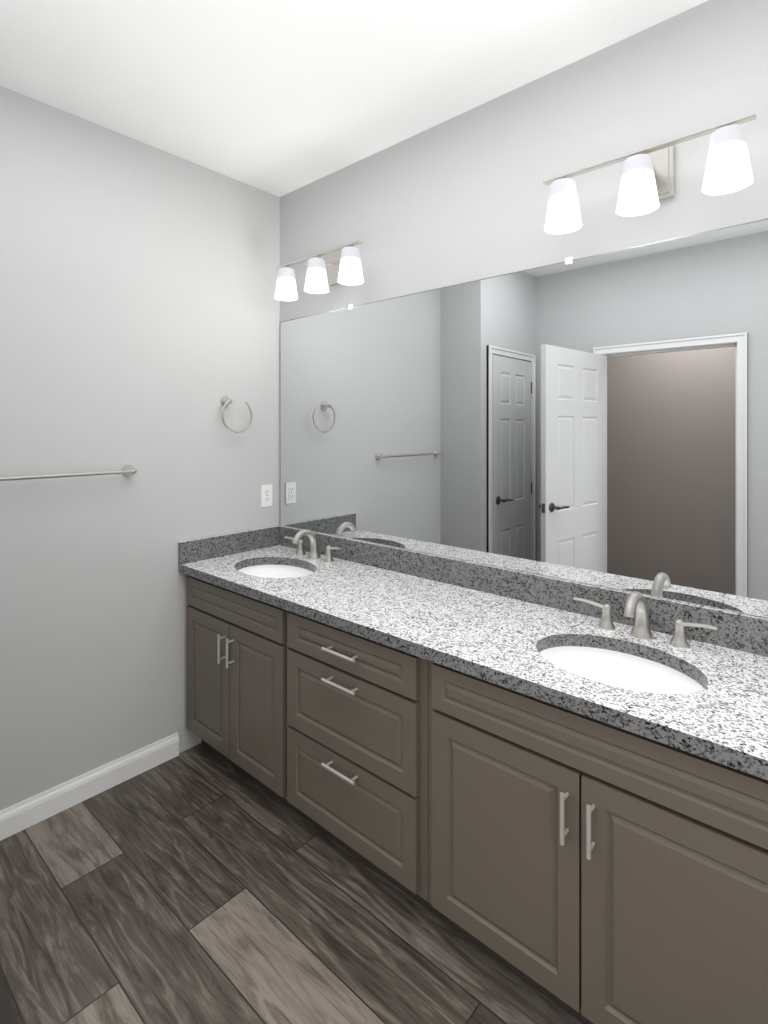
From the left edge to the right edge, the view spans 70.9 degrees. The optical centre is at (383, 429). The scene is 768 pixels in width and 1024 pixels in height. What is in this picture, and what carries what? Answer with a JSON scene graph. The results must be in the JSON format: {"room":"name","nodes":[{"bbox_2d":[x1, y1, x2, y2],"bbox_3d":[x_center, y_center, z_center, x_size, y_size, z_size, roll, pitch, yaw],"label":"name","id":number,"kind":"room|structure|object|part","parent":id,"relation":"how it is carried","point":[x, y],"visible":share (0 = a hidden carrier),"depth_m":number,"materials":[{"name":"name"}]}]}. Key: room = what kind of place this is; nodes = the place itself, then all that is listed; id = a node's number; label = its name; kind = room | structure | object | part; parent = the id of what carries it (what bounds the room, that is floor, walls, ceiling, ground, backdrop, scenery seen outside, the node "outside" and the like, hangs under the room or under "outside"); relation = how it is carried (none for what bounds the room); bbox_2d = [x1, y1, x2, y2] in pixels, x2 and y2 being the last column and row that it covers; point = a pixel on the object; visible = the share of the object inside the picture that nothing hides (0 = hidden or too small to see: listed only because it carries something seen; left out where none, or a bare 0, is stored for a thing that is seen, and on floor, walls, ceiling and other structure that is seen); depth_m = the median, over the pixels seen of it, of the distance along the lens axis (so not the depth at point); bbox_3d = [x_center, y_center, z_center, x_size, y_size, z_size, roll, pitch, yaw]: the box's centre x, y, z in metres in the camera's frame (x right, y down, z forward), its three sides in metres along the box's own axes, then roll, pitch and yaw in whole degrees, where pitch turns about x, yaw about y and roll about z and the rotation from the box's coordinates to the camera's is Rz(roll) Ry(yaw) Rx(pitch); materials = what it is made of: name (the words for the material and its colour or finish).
{"room":"bathroom","nodes":[
{"label":"bathroom","id":0,"kind":"room"},
{"bbox_2d":[0,86,279,810],"bbox_3d":[-1.129,0.120,2.341,0.100,2.740,1.600,0,0,41],"label":"wall","id":1,"kind":"structure","parent":0,"point":[139,318],"depth_m":2.26,"materials":[{"name":"grey paint"}]},
{"bbox_2d":[0,465,136,480],"bbox_3d":[-1.278,0.178,2.046,0.066,0.052,0.682,0,0,41],"label":"towel bar","id":2,"kind":"object","parent":1,"relation":"attached to","point":[128,470],"visible":1,"depth_m":2.09,"materials":[{"name":"silver metal"}]},
{"bbox_2d":[0,732,178,840],"bbox_3d":[-1.246,1.440,2.123,0.014,0.100,0.920,0,0,41],"label":"baseboard","id":3,"kind":"structure","parent":1,"relation":"attached to","point":[27,813],"depth_m":2.15,"materials":[{"name":"white wood"}]},
{"bbox_2d":[220,396,251,432],"bbox_3d":[-0.737,-0.070,2.667,0.053,0.181,0.174,0,0,41],"label":"towel ring","id":4,"kind":"object","parent":1,"relation":"attached to","point":[225,401],"visible":1,"depth_m":2.63,"materials":[{"name":"silver metal"}]},
{"bbox_2d":[261,484,271,506],"bbox_3d":[-0.616,0.350,2.838,0.008,0.114,0.070,0,0,41],"label":"electrical outlet plate","id":5,"kind":"object","parent":1,"relation":"attached to","point":[266,495],"visible":1,"depth_m":2.83,"materials":[{"name":"white plastic"}]},
{"bbox_2d":[0,743,582,1023],"bbox_3d":[-0.693,1.515,0.646,4.000,0.050,3.760,0,0,41],"label":"floor","id":6,"kind":"structure","parent":0,"point":[200,883],"depth_m":1.61,"materials":[{"name":"brown wood"}]},
{"bbox_2d":[178,549,767,1023],"bbox_3d":[0.109,1.073,1.918,2.310,0.835,0.586,0,0,41],"label":"bathroom vanity","id":7,"kind":"object","parent":6,"relation":"on","point":[552,789],"depth_m":1.42,"materials":[{"name":"brown"}]},
{"bbox_2d":[178,525,767,810],"bbox_3d":[0.121,0.587,1.915,2.332,0.137,0.575,0,0,41],"label":"countertop","id":8,"kind":"structure","parent":7,"relation":"on","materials":[{"name":"stone"}]},
{"bbox_2d":[214,557,333,588],"bbox_3d":[-0.487,0.717,2.421,0.454,0.147,0.340,0,0,41],"label":"sink","id":9,"kind":"object","parent":8,"relation":"in","point":[271,572],"depth_m":2.52,"materials":[{"name":"white ceramic"}]},
{"bbox_2d":[506,629,729,728],"bbox_3d":[0.619,0.717,1.442,0.454,0.147,0.340,0,0,41],"label":"sink","id":10,"kind":"object","parent":8,"relation":"in","point":[658,683],"depth_m":1.48,"materials":[{"name":"white ceramic"}]},
{"bbox_2d":[0,0,707,196],"bbox_3d":[-0.693,-1.275,0.646,4.000,0.050,3.760,0,0,41],"label":"ceiling","id":11,"kind":"structure","parent":0,"point":[279,98],"depth_m":1.85,"materials":[{"name":"white paint"}]},
{"bbox_2d":[280,0,767,617],"bbox_3d":[0.707,0.120,1.851,3.500,2.740,0.100,0,0,41],"label":"wall","id":12,"kind":"structure","parent":0,"point":[462,198],"depth_m":1.91,"materials":[{"name":"grey paint"}]},
{"bbox_2d":[274,240,363,300],"bbox_3d":[-0.281,-0.748,2.519,0.570,0.220,0.205,0,0,41],"label":"vanity light","id":13,"kind":"object","parent":12,"relation":"attached to","point":[344,264],"visible":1,"depth_m":2.46,"materials":[{"name":"white glass"}]},
{"bbox_3d":[-0.477,-0.709,2.632,0.114,0.141,0.114,0,0,41],"label":"lamp shade","id":14,"kind":"part","parent":13,"relation":"part of","materials":[{"name":"white glass"}]},
{"bbox_3d":[-0.311,-0.709,2.485,0.114,0.141,0.114,0,0,41],"label":"lamp shade","id":15,"kind":"part","parent":13,"relation":"part of","materials":[{"name":"white glass"}]},
{"bbox_3d":[-0.144,-0.709,2.337,0.114,0.141,0.114,0,0,41],"label":"lamp shade","id":16,"kind":"part","parent":13,"relation":"part of","materials":[{"name":"white glass"}]},
{"bbox_2d":[280,218,767,617],"bbox_3d":[0.312,-0.035,2.124,2.323,1.101,0.010,0,0,41],"label":"mirror","id":17,"kind":"object","parent":12,"relation":"attached to","point":[600,419],"visible":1,"depth_m":1.86,"materials":[{"name":"clear glass"}]},
{"bbox_2d":[543,113,756,233],"bbox_3d":[0.763,-0.748,1.595,0.570,0.220,0.205,0,0,41],"label":"vanity light","id":18,"kind":"object","parent":12,"relation":"attached to","point":[647,184],"visible":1,"depth_m":1.53,"materials":[{"name":"white glass"}]},
{"bbox_3d":[0.567,-0.709,1.708,0.114,0.141,0.114,0,0,41],"label":"lamp shade","id":19,"kind":"part","parent":18,"relation":"part of","materials":[{"name":"white glass"}]},
{"bbox_3d":[0.733,-0.709,1.561,0.114,0.141,0.114,0,0,41],"label":"lamp shade","id":20,"kind":"part","parent":18,"relation":"part of","materials":[{"name":"white glass"}]},
{"bbox_3d":[0.900,-0.709,1.414,0.114,0.141,0.114,0,0,41],"label":"lamp shade","id":21,"kind":"part","parent":18,"relation":"part of","materials":[{"name":"white glass"}]}
]}

